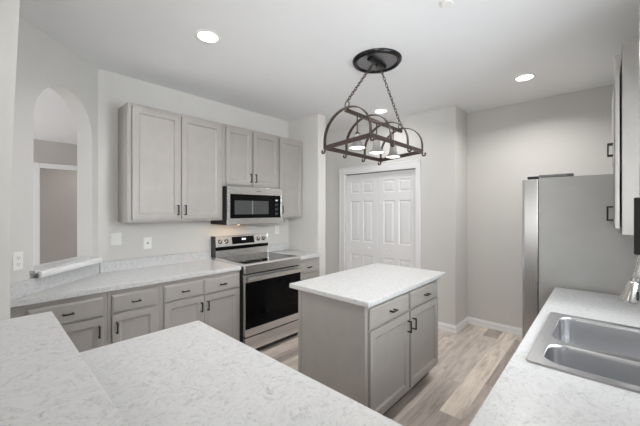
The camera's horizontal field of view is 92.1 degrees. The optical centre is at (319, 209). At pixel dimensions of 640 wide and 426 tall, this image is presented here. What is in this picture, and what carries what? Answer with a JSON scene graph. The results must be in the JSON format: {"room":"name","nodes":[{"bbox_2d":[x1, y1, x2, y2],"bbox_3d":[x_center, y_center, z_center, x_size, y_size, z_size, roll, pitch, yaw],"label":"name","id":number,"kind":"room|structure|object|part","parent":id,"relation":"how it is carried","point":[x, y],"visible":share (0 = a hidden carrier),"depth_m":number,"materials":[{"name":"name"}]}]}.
{"room":"kitchen","nodes":[
{"label":"kitchen","id":0,"kind":"room"},
{"bbox_2d":[0,0,19,320],"bbox_3d":[-1.485,0.109,0.924,0.122,2.740,0.853,0,0,43],"label":"wall","id":1,"kind":"structure","parent":0,"point":[9,9],"depth_m":1.16,"materials":[{"name":"paint"}]},
{"bbox_2d":[10,15,97,283],"bbox_3d":[-2.007,0.109,1.915,0.126,2.740,1.671,0,0,-2],"label":"wall","id":2,"kind":"structure","parent":0,"point":[43,62],"depth_m":2.17,"materials":[{"name":"paint"}]},
{"bbox_2d":[13,251,22,270],"bbox_3d":[-1.943,0.330,1.986,0.009,0.116,0.070,0,0,-2],"label":"outlet","id":3,"kind":"object","parent":2,"relation":"attached to","point":[17,256],"visible":1,"depth_m":1.98,"materials":[{"name":"white plastic"}]},
{"bbox_2d":[10,263,98,300],"bbox_3d":[-1.950,0.515,2.311,0.020,0.100,0.888,0,0,-2],"label":"backsplash","id":4,"kind":"structure","parent":2,"relation":"attached to","point":[34,285],"depth_m":2.20,"materials":[{"name":"white stone"}]},
{"bbox_2d":[30,256,101,277],"bbox_3d":[-1.998,0.434,2.386,0.203,0.054,0.632,0,0,-2],"label":"window sill slab","id":5,"kind":"structure","parent":2,"relation":"attached to","point":[55,267],"depth_m":2.34,"materials":[{"name":"white stone"}]},
{"bbox_2d":[33,88,76,143],"bbox_3d":[-2.418,-0.991,3.103,3.660,0.060,4.500,0,0,43],"label":"ceiling","id":6,"kind":"structure","parent":0,"point":[53,120],"depth_m":3.32,"materials":[{"name":"paint"}]},
{"bbox_2d":[33,139,76,170],"bbox_3d":[-3.810,0.259,4.382,0.120,2.440,4.500,0,0,43],"label":"wall","id":7,"kind":"structure","parent":0,"point":[50,152],"depth_m":4.36,"materials":[{"name":"paint"}]},
{"bbox_2d":[33,162,76,265],"bbox_3d":[-3.542,0.417,4.570,0.020,2.125,1.040,0,0,43],"label":"trim","id":8,"kind":"structure","parent":7,"relation":"attached to","point":[36,166],"depth_m":4.21,"materials":[{"name":"white paint"}]},
{"bbox_2d":[40,169,76,263],"bbox_3d":[-4.409,0.259,5.474,0.100,2.440,3.100,0,0,43],"label":"wall","id":9,"kind":"structure","parent":0,"point":[58,188],"depth_m":5.29,"materials":[{"name":"paint"}]},
{"bbox_2d":[98,69,288,272],"bbox_3d":[-1.221,0.109,3.667,0.120,2.740,2.430,0,0,43],"label":"wall","id":10,"kind":"structure","parent":0,"point":[115,90],"depth_m":3.08,"materials":[{"name":"paint"}]},
{"bbox_2d":[110,232,121,245],"bbox_3d":[-1.884,0.270,2.850,0.008,0.118,0.092,0,0,43],"label":"light switch","id":11,"kind":"object","parent":10,"relation":"attached to","point":[115,238],"visible":1,"depth_m":2.85,"materials":[{"name":"white plastic"}]},
{"bbox_2d":[143,237,151,248],"bbox_3d":[-1.702,0.328,3.048,0.008,0.112,0.074,0,0,43],"label":"wall jack","id":12,"kind":"object","parent":10,"relation":"attached to","point":[147,241],"visible":1,"depth_m":3.04,"materials":[{"name":"white plastic"}]},
{"bbox_2d":[100,250,210,272],"bbox_3d":[-1.607,0.515,3.142,0.020,0.100,1.053,0,0,43],"label":"backsplash","id":13,"kind":"structure","parent":10,"relation":"attached to","point":[134,263],"depth_m":3.07,"materials":[{"name":"white stone"}]},
{"bbox_2d":[118,102,221,222],"bbox_3d":[-1.446,-0.411,3.083,0.336,1.049,0.905,0,0,43],"label":"upper cabinet","id":14,"kind":"object","parent":10,"relation":"attached to","point":[170,163],"visible":1,"depth_m":2.90,"materials":[{"name":"grey paint"}]},
{"bbox_3d":[-1.498,-0.410,2.842,0.019,0.997,0.415,0,0,43],"label":"door","id":15,"kind":"part","parent":14,"relation":"part of","materials":[{"name":"grey paint"}]},
{"bbox_3d":[-1.207,-0.410,3.160,0.019,0.997,0.418,0,0,43],"label":"door","id":16,"kind":"part","parent":14,"relation":"part of","materials":[{"name":"grey paint"}]},
{"bbox_2d":[222,123,277,188],"bbox_3d":[-0.876,-0.597,3.704,0.336,0.677,0.778,0,0,43],"label":"upper cabinet","id":17,"kind":"object","parent":10,"relation":"attached to","point":[249,157],"visible":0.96,"depth_m":3.56,"materials":[{"name":"grey paint"}]},
{"bbox_3d":[-0.910,-0.594,3.482,0.019,0.626,0.338,0,0,43],"label":"door","id":18,"kind":"part","parent":17,"relation":"part of","materials":[{"name":"grey paint"}]},
{"bbox_2d":[211,186,281,224],"bbox_3d":[-0.862,-0.040,3.693,0.368,0.425,0.760,0,0,43],"label":"microwave","id":19,"kind":"object","parent":17,"relation":"attached to","point":[240,205],"visible":0.99,"depth_m":3.50,"materials":[{"name":"metal"}]},
{"bbox_3d":[-0.734,-0.038,3.579,0.019,0.267,0.704,0,0,43],"label":"glass","id":20,"kind":"part","parent":19,"relation":"part of","materials":[{"name":"black glass"}]},
{"bbox_3d":[-0.663,-0.594,3.752,0.019,0.626,0.366,0,0,43],"label":"door","id":21,"kind":"part","parent":17,"relation":"part of","materials":[{"name":"grey paint"}]},
{"bbox_2d":[275,225,278,233],"bbox_3d":[-0.592,0.274,4.257,0.009,0.116,0.070,0,0,43],"label":"outlet","id":22,"kind":"object","parent":10,"relation":"attached to","point":[276,226],"visible":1,"depth_m":4.26,"materials":[{"name":"white plastic"}]},
{"bbox_2d":[268,242,288,251],"bbox_3d":[-0.588,0.515,4.251,0.020,0.100,0.422,0,0,43],"label":"backsplash","id":23,"kind":"structure","parent":10,"relation":"attached to","point":[279,246],"depth_m":4.25,"materials":[{"name":"white stone"}]},
{"bbox_2d":[278,136,301,217],"bbox_3d":[-0.471,-0.416,4.145,0.336,1.039,0.419,0,0,43],"label":"upper cabinet","id":24,"kind":"object","parent":10,"relation":"attached to","point":[289,150],"visible":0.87,"depth_m":4.05,"materials":[{"name":"grey paint"}]},
{"bbox_2d":[289,113,324,275],"bbox_3d":[-0.187,0.109,4.270,0.587,2.740,0.147,0,0,43],"label":"wall","id":25,"kind":"structure","parent":0,"point":[306,232],"depth_m":4.11,"materials":[{"name":"paint"}]},
{"bbox_2d":[19,0,638,132],"bbox_3d":[-1.122,-1.311,2.659,6.650,0.100,7.400,0,0,43],"label":"ceiling","id":26,"kind":"structure","parent":0,"point":[286,60],"depth_m":2.35,"materials":[{"name":"paint"}]},
{"bbox_2d":[194,29,220,43],"bbox_3d":[-0.815,-1.258,2.245,0.184,0.004,0.184,0,0,43],"label":"recessed light","id":27,"kind":"object","parent":26,"relation":"in","point":[204,35],"visible":1,"depth_m":2.24,"materials":[{"name":"white paint"}]},
{"bbox_2d":[321,48,425,164],"bbox_3d":[0.479,-0.850,2.604,0.500,0.819,0.866,0,0,43],"label":"chandelier","id":28,"kind":"object","parent":26,"relation":"hanging from","point":[375,60],"visible":1,"depth_m":2.55,"materials":[{"name":"brown metal"}]},
{"bbox_3d":[0.195,-0.506,2.294,0.420,0.065,0.008,0,0,43],"label":"rail","id":29,"kind":"part","parent":28,"relation":"part of","materials":[{"name":"brown metal"}]},
{"bbox_3d":[0.320,-0.490,2.746,0.008,0.034,0.833,0,0,43],"label":"rail","id":30,"kind":"part","parent":28,"relation":"part of","materials":[{"name":"brown metal"}]},
{"bbox_3d":[0.289,-0.531,2.397,0.136,0.105,0.136,0,0,43],"label":"lamp shade","id":31,"kind":"part","parent":28,"relation":"part of","materials":[{"name":"white glass"}]},
{"bbox_3d":[0.289,-0.511,2.397,0.116,0.076,0.116,0,0,43],"label":"bulb","id":32,"kind":"part","parent":28,"relation":"part of","materials":[{"name":"white glass"}]},
{"bbox_3d":[0.325,-1.016,2.435,0.024,0.427,0.375,0,0,43],"label":"chain","id":33,"kind":"part","parent":28,"relation":"part of","materials":[{"name":"brown metal"}]},
{"bbox_3d":[0.477,-0.531,2.601,0.136,0.105,0.136,0,0,43],"label":"lamp shade","id":34,"kind":"part","parent":28,"relation":"part of","materials":[{"name":"white glass"}]},
{"bbox_3d":[0.480,-1.251,2.604,0.332,0.004,0.332,0,0,43],"label":"dish","id":35,"kind":"part","parent":28,"relation":"part of","materials":[{"name":"metal"}]},
{"bbox_3d":[0.634,-1.016,2.772,0.024,0.427,0.371,0,0,43],"label":"chain","id":36,"kind":"part","parent":28,"relation":"part of","materials":[{"name":"brown metal"}]},
{"bbox_3d":[0.665,-0.531,2.806,0.136,0.105,0.136,0,0,43],"label":"lamp shade","id":37,"kind":"part","parent":28,"relation":"part of","materials":[{"name":"white glass"}]},
{"bbox_3d":[0.635,-0.522,2.456,0.008,0.034,0.833,0,0,43],"label":"rail","id":38,"kind":"part","parent":28,"relation":"part of","materials":[{"name":"brown metal"}]},
{"bbox_3d":[0.759,-0.506,2.908,0.420,0.065,0.008,0,0,43],"label":"rail","id":39,"kind":"part","parent":28,"relation":"part of","materials":[{"name":"brown metal"}]},
{"bbox_2d":[373,109,387,112],"bbox_3d":[0.775,-1.258,3.938,0.184,0.004,0.184,0,0,43],"label":"recessed light","id":40,"kind":"object","parent":26,"relation":"in","point":[376,110],"visible":1,"depth_m":3.94,"materials":[{"name":"white paint"}]},
{"bbox_2d":[440,0,453,7],"bbox_3d":[0.770,-1.253,1.873,0.080,0.016,0.080,0,0,43],"label":"ceiling sensor","id":41,"kind":"object","parent":26,"relation":"attached to","point":[444,3],"visible":1,"depth_m":1.86,"materials":[{"name":"white plastic"}]},
{"bbox_2d":[513,73,535,81],"bbox_3d":[1.949,-1.258,2.940,0.184,0.004,0.184,0,0,43],"label":"recessed light","id":42,"kind":"object","parent":26,"relation":"in","point":[520,78],"visible":1,"depth_m":2.93,"materials":[{"name":"white paint"}]},
{"bbox_2d":[259,324,521,425],"bbox_3d":[-1.582,1.529,3.082,7.900,0.100,7.400,0,0,43],"label":"floor","id":43,"kind":"structure","parent":0,"point":[472,360],"depth_m":2.77,"materials":[{"name":"beige wood"}]},
{"bbox_2d":[10,292,106,352],"bbox_3d":[-1.930,1.042,2.256,0.580,0.874,0.521,0,0,43],"label":"base cabinet","id":44,"kind":"object","parent":43,"relation":"on","point":[83,319],"visible":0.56,"depth_m":2.16,"materials":[{"name":"grey paint"}]},
{"bbox_3d":[-1.727,0.709,2.112,0.019,0.136,0.405,0,0,43],"label":"drawer","id":45,"kind":"part","parent":44,"relation":"part of","materials":[{"name":"grey paint"}]},
{"bbox_3d":[-1.727,1.058,2.112,0.019,0.542,0.405,0,0,43],"label":"door","id":46,"kind":"part","parent":44,"relation":"part of","materials":[{"name":"grey paint"}]},
{"bbox_2d":[107,283,159,344],"bbox_3d":[-1.659,1.042,2.612,0.662,0.874,0.367,0,0,43],"label":"base cabinet","id":47,"kind":"object","parent":43,"relation":"on","point":[133,312],"visible":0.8,"depth_m":2.40,"materials":[{"name":"grey paint"}]},
{"bbox_3d":[-1.446,0.709,2.418,0.019,0.136,0.315,0,0,43],"label":"drawer","id":48,"kind":"part","parent":47,"relation":"part of","materials":[{"name":"grey paint"}]},
{"bbox_3d":[-1.446,1.058,2.418,0.019,0.542,0.315,0,0,43],"label":"door","id":49,"kind":"part","parent":47,"relation":"part of","materials":[{"name":"grey paint"}]},
{"bbox_2d":[160,270,239,340],"bbox_3d":[-1.275,1.042,3.030,0.662,0.874,0.766,0,0,43],"label":"base cabinet","id":50,"kind":"object","parent":43,"relation":"on","point":[213,300],"visible":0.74,"depth_m":2.83,"materials":[{"name":"grey paint"}]},
{"bbox_2d":[10,250,240,307],"bbox_3d":[-1.597,0.534,2.695,0.641,0.138,1.698,0,0,43],"label":"countertop","id":51,"kind":"structure","parent":50,"relation":"on","point":[114,275],"depth_m":2.56,"materials":[{"name":"white stone"}]},
{"bbox_3d":[-1.185,0.709,2.703,0.019,0.136,0.346,0,0,43],"label":"drawer","id":52,"kind":"part","parent":50,"relation":"part of","materials":[{"name":"grey paint"}]},
{"bbox_3d":[-1.185,1.058,2.703,0.019,0.542,0.346,0,0,43],"label":"door","id":53,"kind":"part","parent":50,"relation":"part of","materials":[{"name":"grey paint"}]},
{"bbox_3d":[-0.942,0.709,2.968,0.019,0.136,0.364,0,0,43],"label":"drawer","id":54,"kind":"part","parent":50,"relation":"part of","materials":[{"name":"grey paint"}]},
{"bbox_3d":[-0.942,1.058,2.968,0.019,0.542,0.364,0,0,43],"label":"door","id":55,"kind":"part","parent":50,"relation":"part of","materials":[{"name":"grey paint"}]},
{"bbox_2d":[211,233,302,350],"bbox_3d":[-0.717,0.891,3.561,0.742,1.176,0.762,0,0,43],"label":"range","id":56,"kind":"object","parent":43,"relation":"on","point":[268,305],"visible":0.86,"depth_m":3.37,"materials":[{"name":"metal"}]},
{"bbox_2d":[220,252,294,263],"bbox_3d":[-0.718,0.555,3.563,0.568,0.016,0.702,0,0,43],"label":"cooktop","id":57,"kind":"object","parent":56,"relation":"in","point":[243,257],"depth_m":3.54,"materials":[{"name":"glass"}]},
{"bbox_3d":[-0.500,1.356,3.362,0.041,0.137,0.762,0,0,43],"label":"drawer","id":58,"kind":"part","parent":56,"relation":"part of","materials":[{"name":"metal"}]},
{"bbox_3d":[-0.499,0.966,3.361,0.043,0.617,0.762,0,0,43],"label":"oven door","id":59,"kind":"part","parent":56,"relation":"part of","materials":[{"name":"metal"}]},
{"bbox_3d":[-0.500,0.965,3.362,0.041,0.468,0.754,0,0,43],"label":"glass","id":60,"kind":"part","parent":56,"relation":"part of","materials":[{"name":"black glass"}]},
{"bbox_3d":[-0.464,0.692,3.329,0.054,0.038,0.738,0,0,43],"label":"handle","id":61,"kind":"part","parent":56,"relation":"part of","materials":[{"name":"metal"}]},
{"bbox_2d":[299,257,318,280],"bbox_3d":[-0.351,1.042,4.035,0.662,0.874,0.420,0,0,43],"label":"base cabinet","id":62,"kind":"object","parent":43,"relation":"on","point":[310,266],"visible":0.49,"depth_m":3.85,"materials":[{"name":"grey paint"}]},
{"bbox_2d":[268,242,320,259],"bbox_3d":[-0.362,0.534,4.043,0.635,0.138,0.422,0,0,43],"label":"countertop","id":63,"kind":"structure","parent":62,"relation":"on","point":[283,248],"depth_m":4.15,"materials":[{"name":"white stone"}]},
{"bbox_3d":[-0.145,0.709,3.835,0.019,0.136,0.365,0,0,43],"label":"drawer","id":64,"kind":"part","parent":62,"relation":"part of","materials":[{"name":"grey paint"}]},
{"bbox_3d":[-0.145,1.058,3.835,0.019,0.542,0.365,0,0,43],"label":"door","id":65,"kind":"part","parent":62,"relation":"part of","materials":[{"name":"grey paint"}]},
{"bbox_2d":[298,279,437,415],"bbox_3d":[0.458,1.039,2.510,0.654,0.880,1.124,0,0,43],"label":"base cabinet","id":66,"kind":"object","parent":43,"relation":"on","point":[373,356],"visible":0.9,"depth_m":2.14,"materials":[{"name":"grey paint"}]},
{"bbox_2d":[289,263,445,307],"bbox_3d":[0.453,0.582,2.584,0.722,0.033,1.251,0,0,43],"label":"countertop","id":67,"kind":"structure","parent":66,"relation":"on","point":[370,285],"depth_m":2.39,"materials":[{"name":"white stone"}]},
{"bbox_3d":[0.485,0.687,2.120,0.019,0.128,0.520,0,0,43],"label":"drawer","id":68,"kind":"part","parent":66,"relation":"part of","materials":[{"name":"grey paint"}]},
{"bbox_3d":[0.485,1.056,2.120,0.019,0.577,0.520,0,0,43],"label":"door","id":69,"kind":"part","parent":66,"relation":"part of","materials":[{"name":"grey paint"}]},
{"bbox_3d":[0.662,0.862,2.273,0.034,0.086,0.010,0,0,43],"label":"handle","id":70,"kind":"part","parent":66,"relation":"part of","materials":[{"name":"black metal"}]},
{"bbox_3d":[0.716,0.862,2.332,0.034,0.086,0.010,0,0,43],"label":"handle","id":71,"kind":"part","parent":66,"relation":"part of","materials":[{"name":"black metal"}]},
{"bbox_3d":[0.853,0.687,2.521,0.019,0.128,0.520,0,0,43],"label":"drawer","id":72,"kind":"part","parent":66,"relation":"part of","materials":[{"name":"grey paint"}]},
{"bbox_3d":[0.853,1.056,2.521,0.019,0.577,0.520,0,0,43],"label":"door","id":73,"kind":"part","parent":66,"relation":"part of","materials":[{"name":"grey paint"}]},
{"bbox_2d":[522,173,639,339],"bbox_3d":[2.179,0.606,2.510,0.857,1.746,0.905,0,0,43],"label":"refrigerator","id":74,"kind":"object","parent":43,"relation":"on","point":[569,241],"visible":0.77,"depth_m":2.24,"materials":[{"name":"metal"}]},
{"bbox_3d":[1.782,0.592,2.566,0.104,1.654,0.448,0,0,43],"label":"door","id":75,"kind":"part","parent":74,"relation":"part of","materials":[{"name":"metal"}]},
{"bbox_3d":[-0.384,1.042,0.927,1.220,0.874,0.694,0,0,43],"label":"base cabinet","id":76,"kind":"object","parent":43,"relation":"on","visible":0},
{"bbox_2d":[80,287,639,425],"bbox_3d":[0.555,0.584,1.458,1.903,0.038,2.767,0,0,43],"label":"countertop","id":77,"kind":"structure","parent":76,"relation":"on","point":[194,373],"depth_m":0.97,"materials":[{"name":"white stone"}]},
{"bbox_2d":[526,312,639,393],"bbox_3d":[1.220,0.659,1.230,0.563,0.203,0.739,0,0,43],"label":"sink","id":78,"kind":"object","parent":77,"relation":"in","point":[608,353],"visible":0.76,"depth_m":1.27,"materials":[{"name":"metal"}]},
{"bbox_3d":[1.061,0.662,1.072,0.449,0.194,0.211,0,0,43],"label":"bowl","id":79,"kind":"part","parent":78,"relation":"part of","materials":[{"name":"metal"}]},
{"bbox_3d":[1.298,0.662,1.329,0.449,0.194,0.402,0,0,43],"label":"bowl","id":80,"kind":"part","parent":78,"relation":"part of","materials":[{"name":"metal"}]},
{"bbox_2d":[619,255,639,303],"bbox_3d":[1.345,0.328,1.177,0.296,0.458,0.108,0,0,43],"label":"faucet","id":81,"kind":"object","parent":77,"relation":"on","point":[630,294],"visible":0.99,"depth_m":1.22,"materials":[{"name":"silver metal"}]},
{"bbox_3d":[1.333,0.273,1.152,0.251,0.348,0.026,0,0,43],"label":"spout","id":82,"kind":"part","parent":81,"relation":"part of","materials":[{"name":"silver metal"}]},
{"bbox_2d":[325,105,466,325],"bbox_3d":[0.457,0.109,5.160,3.692,2.740,0.560,0,0,43],"label":"wall","id":83,"kind":"structure","parent":0,"point":[443,131],"depth_m":3.90,"materials":[{"name":"paint"}]},
{"bbox_2d":[346,173,377,269],"bbox_3d":[0.629,0.467,4.666,0.577,2.008,0.064,0,0,43],"label":"door","id":84,"kind":"structure","parent":83,"relation":"in","point":[361,189],"depth_m":4.67,"materials":[{"name":"white paint"}]},
{"bbox_2d":[339,160,419,271],"bbox_3d":[0.804,0.415,4.446,1.336,2.128,0.024,0,0,43],"label":"trim","id":85,"kind":"structure","parent":83,"relation":"attached to","point":[414,163],"depth_m":4.51,"materials":[{"name":"white paint"}]},
{"bbox_2d":[347,168,415,175],"bbox_3d":[0.858,-0.545,4.473,1.178,0.009,0.030,0,0,43],"label":"trim","id":86,"kind":"structure","parent":83,"relation":"attached to","point":[412,168],"depth_m":4.40,"materials":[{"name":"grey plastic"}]},
{"bbox_2d":[378,169,415,267],"bbox_3d":[1.063,0.467,4.267,0.593,2.008,0.064,0,0,43],"label":"door","id":87,"kind":"structure","parent":83,"relation":"in","point":[396,189],"depth_m":4.26,"materials":[{"name":"white paint"}]},
{"bbox_2d":[438,316,521,335],"bbox_3d":[2.229,1.436,3.440,2.121,0.086,0.458,0,0,43],"label":"baseboard","id":88,"kind":"structure","parent":83,"relation":"attached to","point":[468,320],"depth_m":3.79,"materials":[{"name":"white paint"}]},
{"bbox_2d":[467,84,612,327],"bbox_3d":[2.631,0.109,3.462,1.808,2.740,0.120,0,0,43],"label":"wall","id":89,"kind":"structure","parent":0,"point":[507,145],"depth_m":3.69,"materials":[{"name":"paint"}]},
{"bbox_3d":[0.953,0.109,0.394,0.120,2.740,6.670,0,0,43],"label":"wall","id":90,"kind":"structure","parent":0,"visible":0},
{"bbox_2d":[607,98,612,165],"bbox_3d":[2.393,-0.662,2.313,0.352,0.582,0.905,0,0,43],"label":"upper cabinet","id":91,"kind":"object","parent":90,"relation":"attached to","point":[608,144],"visible":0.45,"depth_m":2.55,"materials":[{"name":"grey paint"}]},
{"bbox_3d":[2.254,-0.468,2.397,0.034,0.098,0.010,0,0,43],"label":"handle","id":92,"kind":"part","parent":91,"relation":"part of","materials":[{"name":"black metal"}]},
{"bbox_3d":[2.446,-0.657,2.567,0.019,0.548,0.436,0,0,43],"label":"door","id":93,"kind":"part","parent":91,"relation":"part of","materials":[{"name":"grey paint"}]},
{"bbox_2d":[607,40,638,234],"bbox_3d":[1.953,-0.404,1.838,0.358,1.097,0.386,0,0,43],"label":"upper cabinet","id":94,"kind":"object","parent":90,"relation":"attached to","point":[626,75],"visible":1,"depth_m":1.76,"materials":[{"name":"grey paint"}]},
{"bbox_3d":[1.943,0.025,2.066,0.034,0.098,0.010,0,0,43],"label":"handle","id":95,"kind":"part","parent":94,"relation":"part of","materials":[{"name":"black metal"}]},
{"bbox_3d":[1.853,-0.395,1.930,0.019,1.011,0.378,0,0,43],"label":"door","id":96,"kind":"part","parent":94,"relation":"part of","materials":[{"name":"grey paint"}]},
{"bbox_2d":[634,0,639,254],"bbox_3d":[0.590,-0.404,0.340,0.339,1.097,1.030,0,0,43],"label":"upper cabinet","id":97,"kind":"object","parent":90,"relation":"attached to","point":[636,200],"visible":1,"depth_m":0.47,"materials":[{"name":"grey paint"}]},
{"bbox_3d":[0.500,0.025,0.468,0.034,0.088,0.010,0,0,43],"label":"handle","id":98,"kind":"part","parent":97,"relation":"part of","materials":[{"name":"black metal"}]},
{"bbox_3d":[0.672,-0.398,0.616,0.019,1.016,0.507,0,0,43],"label":"door","id":99,"kind":"part","parent":97,"relation":"part of","materials":[{"name":"grey paint"}]},
{"bbox_3d":[-0.478,0.964,0.426,2.031,1.030,0.140,0,0,43],"label":"wall","id":100,"kind":"structure","parent":0,"visible":0},
{"bbox_2d":[0,311,127,425],"bbox_3d":[-0.530,0.430,0.369,2.029,0.036,0.547,0,0,43],"label":"bar","id":101,"kind":"object","parent":100,"relation":"on","point":[45,380],"visible":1,"depth_m":0.74,"materials":[{"name":"white stone"}]}
]}

